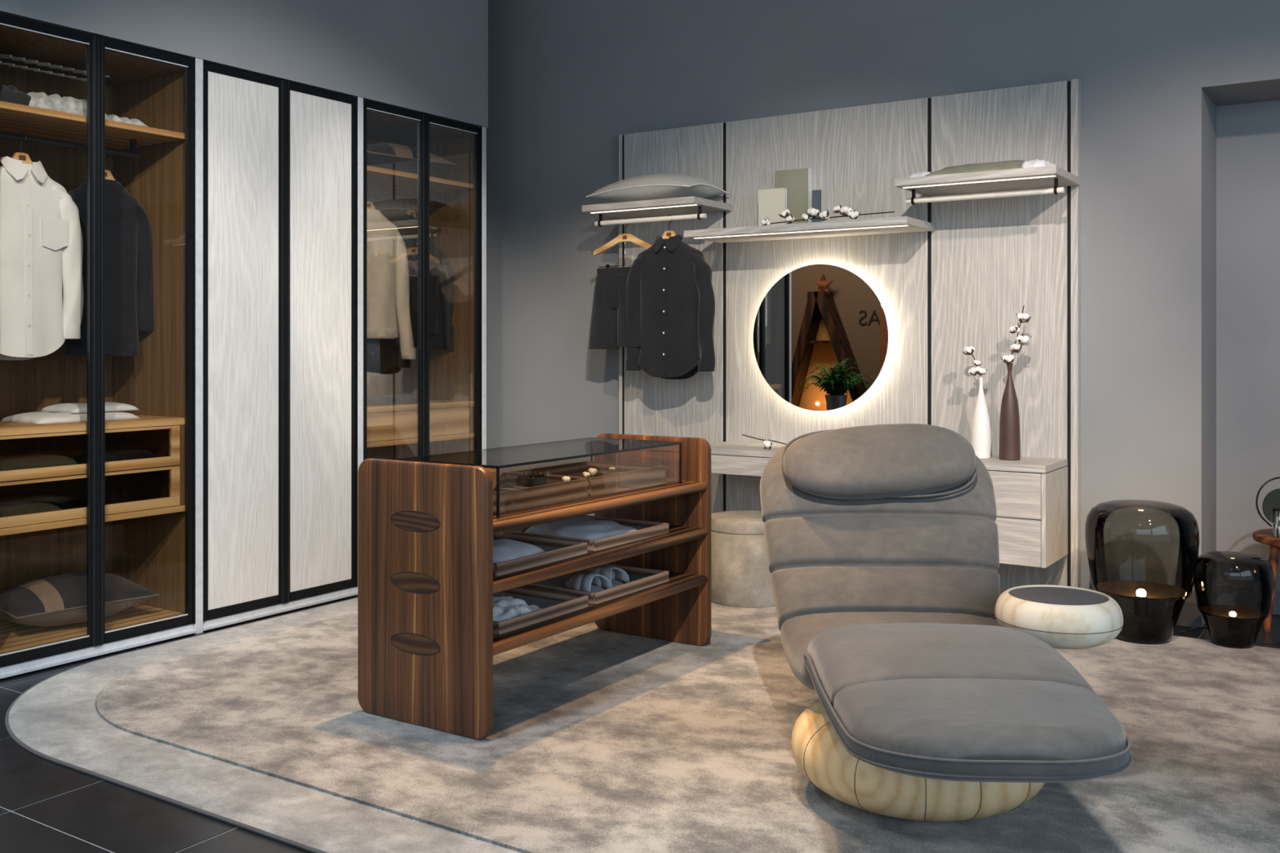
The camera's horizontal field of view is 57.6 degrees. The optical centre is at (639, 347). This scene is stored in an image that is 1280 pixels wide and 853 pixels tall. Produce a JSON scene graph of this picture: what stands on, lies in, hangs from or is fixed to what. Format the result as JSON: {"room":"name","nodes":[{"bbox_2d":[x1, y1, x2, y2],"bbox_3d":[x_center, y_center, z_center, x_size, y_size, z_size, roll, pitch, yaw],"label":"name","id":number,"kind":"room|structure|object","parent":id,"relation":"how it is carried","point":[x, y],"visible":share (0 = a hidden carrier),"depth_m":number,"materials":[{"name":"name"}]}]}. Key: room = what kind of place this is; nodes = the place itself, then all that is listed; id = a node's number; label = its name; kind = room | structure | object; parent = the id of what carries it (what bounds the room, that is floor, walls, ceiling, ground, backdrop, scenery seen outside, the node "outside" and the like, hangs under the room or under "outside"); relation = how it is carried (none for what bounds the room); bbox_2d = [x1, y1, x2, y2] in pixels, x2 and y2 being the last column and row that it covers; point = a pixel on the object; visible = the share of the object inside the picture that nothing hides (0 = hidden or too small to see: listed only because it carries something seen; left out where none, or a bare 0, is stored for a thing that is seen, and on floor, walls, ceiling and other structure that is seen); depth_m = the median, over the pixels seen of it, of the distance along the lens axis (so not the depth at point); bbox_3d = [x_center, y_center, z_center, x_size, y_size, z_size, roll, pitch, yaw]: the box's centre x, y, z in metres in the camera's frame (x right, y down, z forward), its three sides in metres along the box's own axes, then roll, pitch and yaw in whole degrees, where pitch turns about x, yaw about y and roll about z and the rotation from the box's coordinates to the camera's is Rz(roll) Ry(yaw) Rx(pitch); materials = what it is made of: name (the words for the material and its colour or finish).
{"room":"walk-in closet","nodes":[
{"label":"walk-in closet","id":0,"kind":"room"},
{"bbox_2d":[0,0,488,127],"bbox_3d":[-2.030,-1.958,5.534,0.649,1.383,3.220,0,0,33],"label":"wall","id":1,"kind":"structure","parent":0,"point":[430,57],"depth_m":5.72,"materials":[{"name":"paint"}]},
{"bbox_2d":[0,595,1279,852],"bbox_3d":[-0.668,1.275,2.170,10.700,0.050,10.092,0,0,33],"label":"floor","id":2,"kind":"structure","parent":0,"point":[46,806],"depth_m":3.14,"materials":[{"name":"tile"}]},
{"bbox_2d":[0,13,203,679],"bbox_3d":[-2.446,-0.007,4.870,0.639,2.514,0.980,0,0,33],"label":"wardrobe","id":3,"kind":"object","parent":2,"relation":"on","point":[139,521],"visible":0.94,"depth_m":5.07,"materials":[{"name":"brown wood"}]},
{"bbox_2d":[11,130,31,164],"bbox_3d":[-2.455,-0.722,4.629,0.026,0.281,0.280,0,0,33],"label":"wooden hanger","id":4,"kind":"object","parent":3,"relation":"hanging from","point":[25,158],"visible":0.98,"depth_m":4.63,"materials":[{"name":"brown wood"}]},
{"bbox_2d":[0,502,62,517],"bbox_3d":[-2.493,0.646,4.656,0.247,0.046,0.287,0,0,33],"label":"shirt","id":5,"kind":"object","parent":3,"relation":"on","point":[11,508],"visible":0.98,"depth_m":4.61,"materials":[{"name":"grey fabric"}]},
{"bbox_2d":[0,453,77,471],"bbox_3d":[-2.477,0.457,4.679,0.247,0.050,0.351,0,0,33],"label":"shirt","id":6,"kind":"object","parent":3,"relation":"on","point":[20,462],"visible":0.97,"depth_m":4.63,"materials":[{"name":"fabric"}]},
{"bbox_2d":[0,155,84,359],"bbox_3d":[-2.453,-0.350,4.629,0.124,0.801,0.512,0,0,33],"label":"shirt","id":7,"kind":"object","parent":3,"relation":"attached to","point":[42,242],"visible":1,"depth_m":4.63,"materials":[{"name":"fabric"}]},
{"bbox_2d":[0,53,109,81],"bbox_3d":[-2.510,-1.166,4.774,0.161,0.057,0.622,0,0,33],"label":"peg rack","id":8,"kind":"object","parent":3,"relation":"attached to","point":[9,58],"visible":0.84,"depth_m":4.84,"materials":[{"name":"black metal"}]},
{"bbox_2d":[0,401,140,424],"bbox_3d":[-2.405,0.270,4.932,0.306,0.071,0.469,0,0,33],"label":"folded linens","id":9,"kind":"object","parent":3,"relation":"on","point":[63,412],"visible":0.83,"depth_m":4.84,"materials":[{"name":"white fabric"}]},
{"bbox_2d":[0,83,147,126],"bbox_3d":[-2.395,-0.992,4.839,0.308,0.107,0.637,0,0,33],"label":"folded clothes","id":10,"kind":"object","parent":3,"relation":"on","point":[11,94],"visible":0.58,"depth_m":4.66,"materials":[{"name":"white fabric"}]},
{"bbox_2d":[0,572,159,626],"bbox_3d":[-2.424,1.063,4.942,0.427,0.199,0.586,0,0,41],"label":"cushion","id":11,"kind":"object","parent":3,"relation":"on","point":[59,600],"visible":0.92,"depth_m":4.79,"materials":[{"name":"fabric"}]},
{"bbox_2d":[0,100,185,150],"bbox_3d":[-2.455,-0.925,4.877,0.540,0.025,0.898,0,0,33],"label":"shelf","id":12,"kind":"object","parent":3,"relation":"attached to","point":[35,122],"depth_m":4.91,"materials":[{"name":"brown wood"}]},
{"bbox_2d":[34,493,151,509],"bbox_3d":[-2.457,0.674,4.878,0.496,0.010,0.808,0,0,33],"label":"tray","id":13,"kind":"object","parent":3,"relation":"on","point":[113,500],"depth_m":5.04,"materials":[{"name":"brown wood"}]},
{"bbox_2d":[62,176,154,356],"bbox_3d":[-2.335,-0.356,5.071,0.136,0.785,0.495,0,0,33],"label":"shirt","id":14,"kind":"object","parent":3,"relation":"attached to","point":[129,264],"visible":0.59,"depth_m":5.09,"materials":[{"name":"grey fabric"}]},
{"bbox_2d":[105,154,115,180],"bbox_3d":[-2.333,-0.722,5.069,0.026,0.281,0.340,0,0,33],"label":"wooden hanger","id":15,"kind":"object","parent":3,"relation":"hanging from","point":[108,175],"visible":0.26,"depth_m":5.09,"materials":[{"name":"brown wood"}]},
{"bbox_2d":[72,448,157,462],"bbox_3d":[-2.258,0.460,5.013,0.247,0.042,0.269,0,0,33],"label":"shirt","id":16,"kind":"object","parent":3,"relation":"on","point":[110,455],"visible":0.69,"depth_m":4.96,"materials":[{"name":"fabric"}]},
{"bbox_2d":[203,59,363,631],"bbox_3d":[-1.924,-0.007,5.665,0.639,2.514,0.959,0,0,33],"label":"wardrobe","id":17,"kind":"object","parent":2,"relation":"on","point":[283,159],"visible":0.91,"depth_m":5.46,"materials":[{"name":"white wood"}]},
{"bbox_2d":[363,97,486,460],"bbox_3d":[-1.407,-0.007,6.451,0.639,2.514,0.962,0,0,33],"label":"wardrobe","id":18,"kind":"object","parent":2,"relation":"on","point":[449,415],"depth_m":6.65,"materials":[{"name":"brown wood"}]},
{"bbox_2d":[366,185,375,209],"bbox_3d":[-1.439,-0.722,6.175,0.026,0.281,0.340,0,0,33],"label":"wooden hanger","id":19,"kind":"object","parent":18,"relation":"hanging from","point":[370,205],"visible":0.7,"depth_m":6.18,"materials":[{"name":"brown wood"}]},
{"bbox_2d":[366,208,416,359],"bbox_3d":[-1.444,-0.342,6.177,0.165,0.811,0.685,0,0,33],"label":"sweater","id":20,"kind":"object","parent":19,"relation":"hanging from","point":[388,289],"visible":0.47,"depth_m":6.20,"materials":[{"name":"beige fabric"}]},
{"bbox_2d":[366,338,381,376],"bbox_3d":[-1.467,-0.066,6.181,0.102,0.432,0.165,0,0,33],"label":"jeans","id":21,"kind":"object","parent":18,"relation":"in","point":[373,353],"visible":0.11,"depth_m":6.17,"materials":[{"name":"fabric"}]},
{"bbox_2d":[366,394,417,405],"bbox_3d":[-1.411,0.280,6.372,0.306,0.052,0.373,0,0,33],"label":"sweater","id":22,"kind":"object","parent":18,"relation":"on","point":[380,399],"visible":0.76,"depth_m":6.26,"materials":[{"name":"fabric"}]},
{"bbox_2d":[366,142,457,175],"bbox_3d":[-1.386,-1.037,6.486,0.407,0.191,0.606,0,0,43],"label":"cushion","id":23,"kind":"object","parent":18,"relation":"on","point":[396,157],"visible":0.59,"depth_m":6.33,"materials":[{"name":"fabric"}]},
{"bbox_2d":[406,200,417,217],"bbox_3d":[-1.284,-0.722,6.557,0.026,0.281,0.260,0,0,33],"label":"wooden hanger","id":24,"kind":"object","parent":18,"relation":"hanging from","point":[411,212],"visible":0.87,"depth_m":6.56,"materials":[{"name":"brown wood"}]},
{"bbox_2d":[391,213,438,355],"bbox_3d":[-1.282,-0.353,6.555,0.122,0.796,0.414,0,0,33],"label":"shirt","id":25,"kind":"object","parent":24,"relation":"hanging from","point":[407,226],"visible":0.34,"depth_m":6.52,"materials":[{"name":"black fabric"}]},
{"bbox_2d":[366,164,474,194],"bbox_3d":[-1.422,-0.925,6.449,0.540,0.025,0.901,0,0,33],"label":"shelf","id":26,"kind":"object","parent":18,"relation":"attached to","point":[377,178],"depth_m":6.51,"materials":[{"name":"brown wood"}]},
{"bbox_3d":[-1.220,-0.567,6.728,0.240,0.281,0.026,0,0,-29],"label":"wooden hanger","id":27,"kind":"object","parent":18,"relation":"hanging from","visible":0},
{"bbox_2d":[429,246,454,351],"bbox_3d":[-1.223,-0.287,6.736,0.414,0.613,0.138,0,0,-29],"label":"jacket","id":28,"kind":"object","parent":27,"relation":"hanging from","point":[444,338],"visible":0.38,"depth_m":6.73,"materials":[{"name":"grey fabric"}]},
{"bbox_2d":[4,597,1279,852],"bbox_3d":[0.835,1.239,3.866,5.851,0.022,3.461,0,0,33],"label":"area rug","id":29,"kind":"object","parent":2,"relation":"on","point":[599,740],"visible":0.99,"depth_m":3.56,"materials":[{"name":"grey carpet"}]},
{"bbox_2d":[357,433,711,739],"bbox_3d":[-0.331,0.803,4.374,0.578,0.858,1.411,0,0,33],"label":"display cabinet","id":30,"kind":"object","parent":29,"relation":"on","point":[427,584],"visible":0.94,"depth_m":3.87,"materials":[{"name":"brown wood"}]},
{"bbox_2d":[493,472,587,515],"bbox_3d":[-0.493,0.514,4.154,0.393,0.073,0.510,0,0,33],"label":"wooden tray","id":31,"kind":"object","parent":30,"relation":"on","point":[555,491],"visible":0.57,"depth_m":4.07,"materials":[{"name":"brown wood"}]},
{"bbox_2d":[485,467,503,490],"bbox_3d":[-0.589,0.475,4.075,0.220,0.127,0.235,0,0,33],"label":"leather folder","id":32,"kind":"object","parent":31,"relation":"in","point":[492,471],"visible":0.05,"depth_m":4.05,"materials":[{"name":"brown leather"}]},
{"bbox_2d":[499,486,527,492],"bbox_3d":[-0.425,0.517,4.096,0.110,0.048,0.100,0,0,33],"label":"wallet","id":33,"kind":"object","parent":31,"relation":"in","point":[509,488],"visible":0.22,"depth_m":4.09,"materials":[{"name":"leather"}]},
{"bbox_2d":[515,471,546,487],"bbox_3d":[-0.406,0.502,4.335,0.102,0.078,0.099,0,0,33],"label":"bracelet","id":34,"kind":"object","parent":31,"relation":"in","point":[524,480],"visible":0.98,"depth_m":4.31,"materials":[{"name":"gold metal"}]},
{"bbox_2d":[561,475,570,481],"bbox_3d":[-0.265,0.471,4.177,0.031,0.024,0.032,0,0,-21],"label":"cotton boll","id":35,"kind":"object","parent":31,"relation":"on","point":[565,478],"visible":1,"depth_m":4.17,"materials":[{"name":"white plant"}]},
{"bbox_2d":[493,533,587,576],"bbox_3d":[-0.510,0.721,4.104,0.440,0.040,0.500,0,0,33],"label":"wooden tray","id":36,"kind":"object","parent":30,"relation":"on","point":[555,549],"visible":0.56,"depth_m":4.09,"materials":[{"name":"brown wood"}]},
{"bbox_2d":[493,538,545,563],"bbox_3d":[-0.538,0.700,4.040,0.368,0.060,0.295,0,0,25],"label":"trousers","id":37,"kind":"object","parent":36,"relation":"on","point":[504,549],"visible":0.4,"depth_m":3.97,"materials":[{"name":"blue fabric"}]},
{"bbox_2d":[493,586,588,635],"bbox_3d":[-0.506,0.914,4.111,0.440,0.042,0.495,0,0,33],"label":"wooden tray","id":38,"kind":"object","parent":30,"relation":"on","point":[553,604],"visible":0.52,"depth_m":4.14,"materials":[{"name":"brown wood"}]},
{"bbox_2d":[493,595,541,622],"bbox_3d":[-0.487,0.897,3.994,0.276,0.056,0.379,0,0,33],"label":"scarf","id":39,"kind":"object","parent":38,"relation":"in","point":[504,608],"visible":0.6,"depth_m":4.02,"materials":[{"name":"fabric"}]},
{"bbox_2d":[502,515,668,551],"bbox_3d":[-0.208,0.721,4.564,0.440,0.040,0.510,0,0,33],"label":"wooden tray","id":40,"kind":"object","parent":30,"relation":"on","point":[645,529],"visible":0.48,"depth_m":4.46,"materials":[{"name":"brown wood"}]},
{"bbox_2d":[524,516,636,540],"bbox_3d":[-0.225,0.702,4.526,0.338,0.057,0.377,0,0,-44],"label":"shirt","id":41,"kind":"object","parent":40,"relation":"in","point":[579,527],"visible":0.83,"depth_m":4.45,"materials":[{"name":"grey fabric"}]},
{"bbox_2d":[508,461,665,497],"bbox_3d":[-0.203,0.514,4.596,0.393,0.073,0.510,0,0,33],"label":"wooden tray","id":42,"kind":"object","parent":30,"relation":"on","point":[626,477],"visible":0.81,"depth_m":4.61,"materials":[{"name":"brown wood"}]},
{"bbox_2d":[582,471,590,477],"bbox_3d":[-0.196,0.465,4.277,0.027,0.022,0.024,0,0,-34],"label":"cotton boll","id":43,"kind":"object","parent":42,"relation":"on","point":[586,474],"visible":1,"depth_m":4.27,"materials":[{"name":"white plant"}]},
{"bbox_2d":[588,467,597,475],"bbox_3d":[-0.178,0.464,4.346,0.034,0.028,0.032,0,0,33],"label":"cotton boll","id":44,"kind":"object","parent":42,"relation":"on","point":[593,472],"visible":0.95,"depth_m":4.34,"materials":[{"name":"white plant"}]},
{"bbox_2d":[608,466,615,471],"bbox_3d":[-0.108,0.469,4.498,0.022,0.017,0.022,0,0,33],"label":"cotton boll","id":45,"kind":"object","parent":42,"relation":"on","point":[611,468],"visible":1,"depth_m":4.49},
{"bbox_2d":[524,563,668,604],"bbox_3d":[-0.206,0.914,4.566,0.440,0.042,0.505,0,0,33],"label":"wooden tray","id":46,"kind":"object","parent":30,"relation":"on","point":[640,579],"visible":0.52,"depth_m":4.52,"materials":[{"name":"brown wood"}]},
{"bbox_2d":[564,571,612,592],"bbox_3d":[-0.212,0.888,4.447,0.102,0.072,0.250,0,0,-35],"label":"slipper","id":47,"kind":"object","parent":46,"relation":"on","point":[588,581],"visible":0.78,"depth_m":4.40,"materials":[{"name":"grey fabric"}]},
{"bbox_2d":[586,564,629,587],"bbox_3d":[-0.163,0.888,4.577,0.250,0.072,0.102,0,0,43],"label":"slipper","id":48,"kind":"object","parent":46,"relation":"on","point":[609,572],"visible":0.56,"depth_m":4.53,"materials":[{"name":"grey fabric"}]},
{"bbox_2d":[493,564,707,655],"bbox_3d":[-0.327,0.954,4.373,0.562,0.036,1.349,0,0,33],"label":"shelf","id":49,"kind":"object","parent":30,"relation":"attached to","point":[681,580],"depth_m":4.22,"materials":[{"name":"brown wood"}]},
{"bbox_2d":[493,524,707,594],"bbox_3d":[-0.327,0.760,4.373,0.562,0.036,1.349,0,0,33],"label":"shelf","id":50,"kind":"object","parent":30,"relation":"attached to","point":[677,534],"depth_m":4.17,"materials":[{"name":"brown wood"}]},
{"bbox_2d":[493,479,707,533],"bbox_3d":[-0.327,0.570,4.373,0.562,0.036,1.349,0,0,33],"label":"shelf","id":51,"kind":"object","parent":30,"relation":"attached to","point":[672,487],"depth_m":4.17,"materials":[{"name":"brown wood"}]},
{"bbox_2d":[711,510,774,608],"bbox_3d":[0.531,1.028,5.710,0.402,0.409,0.402,0,0,33],"label":"stool","id":52,"kind":"object","parent":29,"relation":"on","point":[740,575],"visible":0.56,"depth_m":5.53,"materials":[{"name":"fabric"}]},
{"bbox_2d":[760,423,1131,822],"bbox_3d":[0.764,0.742,3.181,0.774,0.980,1.693,0,0,2],"label":"lounge chair","id":53,"kind":"object","parent":29,"relation":"on","point":[882,540],"visible":0.99,"depth_m":3.06,"materials":[{"name":"grey fabric"}]},
{"bbox_2d":[783,423,976,499],"bbox_3d":[0.787,0.373,3.828,0.628,0.242,0.208,0,0,2],"label":"pillow","id":54,"kind":"object","parent":53,"relation":"on","point":[893,461],"depth_m":3.77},
{"bbox_2d":[760,440,1000,690],"bbox_3d":[0.779,0.647,3.595,0.774,0.695,0.865,0,0,2],"label":"cushion","id":55,"kind":"object","parent":53,"relation":"on","point":[856,533],"depth_m":3.73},
{"bbox_2d":[807,622,1126,760],"bbox_3d":[0.766,0.840,2.869,0.632,0.207,1.052,0,0,2],"label":"cushion","id":56,"kind":"object","parent":53,"relation":"on","point":[899,691],"depth_m":2.61,"materials":[{"name":"grey fabric"}]},
{"bbox_2d":[995,584,1123,648],"bbox_3d":[1.215,0.975,3.385,0.351,0.514,0.351,0,0,33],"label":"side table","id":57,"kind":"object","parent":29,"relation":"on","point":[1062,617],"visible":0.87,"depth_m":3.26,"materials":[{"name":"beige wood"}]},
{"bbox_2d":[1084,499,1199,644],"bbox_3d":[2.126,0.942,4.940,0.447,0.580,0.447,0,0,33],"label":"glass lamp","id":58,"kind":"object","parent":29,"relation":"on","point":[1169,601],"visible":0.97,"depth_m":4.83,"materials":[{"name":"black glass"}]},
{"bbox_2d":[1133,595,1148,617],"bbox_3d":[2.126,1.094,4.940,0.060,0.083,0.060,0,0,33],"label":"bulb","id":59,"kind":"object","parent":58,"relation":"attached to","point":[1140,609],"depth_m":4.92,"materials":[{"name":"black metal"}]},
{"bbox_2d":[1193,551,1274,648],"bbox_3d":[2.463,1.043,4.840,0.303,0.378,0.303,0,0,33],"label":"glass lamp","id":60,"kind":"object","parent":29,"relation":"on","point":[1233,591],"visible":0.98,"depth_m":4.74,"materials":[{"name":"black glass"}]},
{"bbox_2d":[1173,626,1207,634],"bbox_3d":[2.417,1.224,4.992,0.342,0.056,0.044,0,0,-5],"label":"power cable","id":61,"kind":"object","parent":2,"relation":"on","point":[1194,628],"visible":0.37,"depth_m":5.00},
{"bbox_2d":[1252,528,1279,632],"bbox_3d":[2.946,1.039,5.130,0.440,0.425,0.440,0,0,33],"label":"stool","id":62,"kind":"object","parent":2,"relation":"on","point":[1264,536],"visible":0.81,"depth_m":5.11,"materials":[{"name":"brown wood"}]},
{"bbox_2d":[1255,476,1279,537],"bbox_3d":[2.807,0.696,5.082,0.220,0.261,0.060,0,0,-6],"label":"lamp","id":63,"kind":"object","parent":62,"relation":"on","point":[1271,503],"visible":1,"depth_m":5.09,"materials":[{"name":"black metal"}]},
{"bbox_2d":[1261,642,1279,644],"bbox_3d":[2.819,1.236,4.864,0.478,0.026,0.068,0,0,0],"label":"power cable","id":64,"kind":"object","parent":2,"relation":"on","point":[1269,643],"visible":1,"depth_m":4.83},
{"bbox_2d":[486,0,1279,626],"bbox_3d":[1.738,-0.700,6.104,10.200,3.900,0.690,0,0,33],"label":"wall","id":65,"kind":"structure","parent":0,"point":[566,78],"depth_m":5.82,"materials":[{"name":"paint"}]},
{"bbox_2d":[618,78,1080,594],"bbox_3d":[0.973,-0.001,6.155,2.586,2.502,0.064,0,0,33],"label":"panelling","id":66,"kind":"object","parent":65,"relation":"attached to","point":[953,287],"visible":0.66,"depth_m":5.87,"materials":[{"name":"grey wood"}]},
{"bbox_2d":[582,195,732,226],"bbox_3d":[0.093,-0.737,6.450,0.721,0.108,0.418,0,0,33],"label":"wall shelf","id":67,"kind":"object","parent":66,"relation":"attached to","point":[692,205],"visible":1,"depth_m":6.36,"materials":[{"name":"grey wood"}]},
{"bbox_2d":[593,217,652,267],"bbox_3d":[-0.084,-0.578,6.468,0.430,0.284,0.026,0,0,37],"label":"wooden hanger","id":68,"kind":"object","parent":67,"relation":"hanging from","point":[625,237],"visible":1,"depth_m":6.47,"materials":[{"name":"brown wood"}]},
{"bbox_2d":[588,266,641,349],"bbox_3d":[-0.123,-0.220,6.499,0.404,0.455,0.097,0,0,37],"label":"shorts","id":69,"kind":"object","parent":68,"relation":"hanging from","point":[608,326],"visible":0.88,"depth_m":6.49,"materials":[{"name":"fabric"}]},
{"bbox_2d":[586,173,729,202],"bbox_3d":[0.092,-0.875,6.443,0.706,0.163,0.387,0,0,37],"label":"linen pillow","id":70,"kind":"object","parent":67,"relation":"on","point":[664,185],"visible":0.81,"depth_m":6.28,"materials":[{"name":"grey fabric"}]},
{"bbox_2d":[662,214,675,239],"bbox_3d":[0.157,-0.579,6.298,0.310,0.281,0.026,0,0,31],"label":"wooden hanger","id":71,"kind":"object","parent":67,"relation":"hanging from","point":[666,234],"visible":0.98,"depth_m":6.30,"materials":[{"name":"brown wood"}]},
{"bbox_2d":[625,234,715,379],"bbox_3d":[0.156,-0.218,6.300,0.556,0.781,0.131,0,0,31],"label":"shirt","id":72,"kind":"object","parent":71,"relation":"hanging from","point":[671,279],"visible":1,"depth_m":6.24,"materials":[{"name":"fabric"}]},
{"bbox_2d":[684,216,935,243],"bbox_3d":[0.849,-0.598,5.965,1.222,0.039,0.398,0,0,33],"label":"wall shelf","id":73,"kind":"object","parent":66,"relation":"attached to","point":[900,224],"visible":1,"depth_m":5.82,"materials":[{"name":"grey wood"}]},
{"bbox_2d":[758,187,786,226],"bbox_3d":[0.698,-0.727,6.141,0.154,0.218,0.030,0,0,33],"label":"book","id":74,"kind":"object","parent":73,"relation":"on","point":[771,202],"visible":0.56,"depth_m":6.12,"materials":[{"name":"paper"}]},
{"bbox_2d":[775,168,812,223],"bbox_3d":[0.816,-0.781,6.191,0.193,0.327,0.047,0,0,33],"label":"board","id":75,"kind":"object","parent":73,"relation":"on","point":[797,183],"visible":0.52,"depth_m":6.15,"materials":[{"name":"paper"}]},
{"bbox_2d":[812,189,822,222],"bbox_3d":[0.918,-0.717,6.035,0.050,0.198,0.025,0,0,33],"label":"frame","id":76,"kind":"object","parent":73,"relation":"on","point":[816,194],"visible":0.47,"depth_m":6.02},
{"bbox_2d":[760,204,894,225],"bbox_3d":[0.914,-0.660,5.760,0.699,0.087,0.095,0,0,33],"label":"twig","id":77,"kind":"object","parent":73,"relation":"on","point":[846,211],"visible":0.99,"depth_m":5.77,"materials":[{"name":"white plant"}]},
{"bbox_2d":[753,264,888,411],"bbox_3d":[0.944,-0.053,6.110,0.768,0.768,0.049,0,0,34],"label":"round mirror","id":78,"kind":"object","parent":66,"relation":"attached to","point":[820,331],"visible":1,"depth_m":6.08,"materials":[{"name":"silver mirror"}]},
{"bbox_2d":[709,441,1067,568],"bbox_3d":[1.124,0.744,5.780,1.830,0.448,0.405,0,0,33],"label":"desk","id":79,"kind":"object","parent":66,"relation":"attached to","point":[1031,493],"visible":0.43,"depth_m":5.21,"materials":[{"name":"grey wood"}]},
{"bbox_2d":[742,434,786,449],"bbox_3d":[0.658,0.489,5.949,0.336,0.078,0.060,0,0,33],"label":"twig","id":80,"kind":"object","parent":79,"relation":"on","point":[766,443],"visible":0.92,"depth_m":5.94,"materials":[{"name":"white plant"}]},
{"bbox_2d":[970,375,991,458],"bbox_3d":[1.607,0.326,5.489,0.092,0.387,0.092,0,0,-27],"label":"bottle vase","id":81,"kind":"object","parent":79,"relation":"on","point":[980,434],"visible":0.97,"depth_m":5.46,"materials":[{"name":"white ceramic"}]},
{"bbox_2d":[962,346,986,375],"bbox_3d":[1.574,0.145,5.484,0.121,0.310,0.064,0,0,33],"label":"twig","id":82,"kind":"object","parent":81,"relation":"in","point":[969,350],"visible":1,"depth_m":5.47,"materials":[{"name":"white plant"}]},
{"bbox_2d":[999,363,1020,460],"bbox_3d":[1.719,0.295,5.416,0.094,0.448,0.094,0,0,33],"label":"bottle vase","id":83,"kind":"object","parent":79,"relation":"on","point":[1009,429],"visible":1,"depth_m":5.38,"materials":[{"name":"brown ceramic"}]},
{"bbox_2d":[1000,305,1031,364],"bbox_3d":[1.733,0.052,5.378,0.138,0.495,0.074,0,0,33],"label":"twig","id":84,"kind":"object","parent":83,"relation":"in","point":[1022,317],"visible":1,"depth_m":5.36,"materials":[{"name":"white plant"}]},
{"bbox_2d":[894,164,1079,204],"bbox_3d":[1.618,-0.737,5.433,0.733,0.108,0.443,0,0,33],"label":"wall shelf","id":85,"kind":"object","parent":66,"relation":"attached to","point":[1048,177],"visible":1,"depth_m":5.35,"materials":[{"name":"grey wood"}]},
{"bbox_2d":[909,159,1055,177],"bbox_3d":[1.595,-0.823,5.418,0.637,0.064,0.299,0,0,33],"label":"folded throw","id":86,"kind":"object","parent":85,"relation":"on","point":[1011,164],"visible":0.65,"depth_m":5.30,"materials":[{"name":"fabric"}]},
{"bbox_2d":[1126,598,1201,627],"bbox_3d":[2.284,1.195,5.323,0.510,0.110,0.014,0,0,33],"label":"baseboard","id":87,"kind":"structure","parent":65,"relation":"attached to","point":[1190,616],"depth_m":5.21,"materials":[{"name":"paint"}]},
{"bbox_2d":[1216,99,1279,591],"bbox_3d":[4.479,0.045,4.595,3.960,2.410,0.200,0,0,33],"label":"wall niche","id":88,"kind":"object","parent":65,"relation":"in","point":[1248,134],"visible":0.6,"depth_m":5.53,"materials":[{"name":"paint"}]},
{"bbox_2d":[1271,591,1279,615],"bbox_3d":[4.421,1.195,4.505,3.960,0.110,0.014,0,0,33],"label":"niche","id":89,"kind":"object","parent":88,"relation":"attached to","point":[1276,608],"depth_m":5.45,"materials":[{"name":"paint"}]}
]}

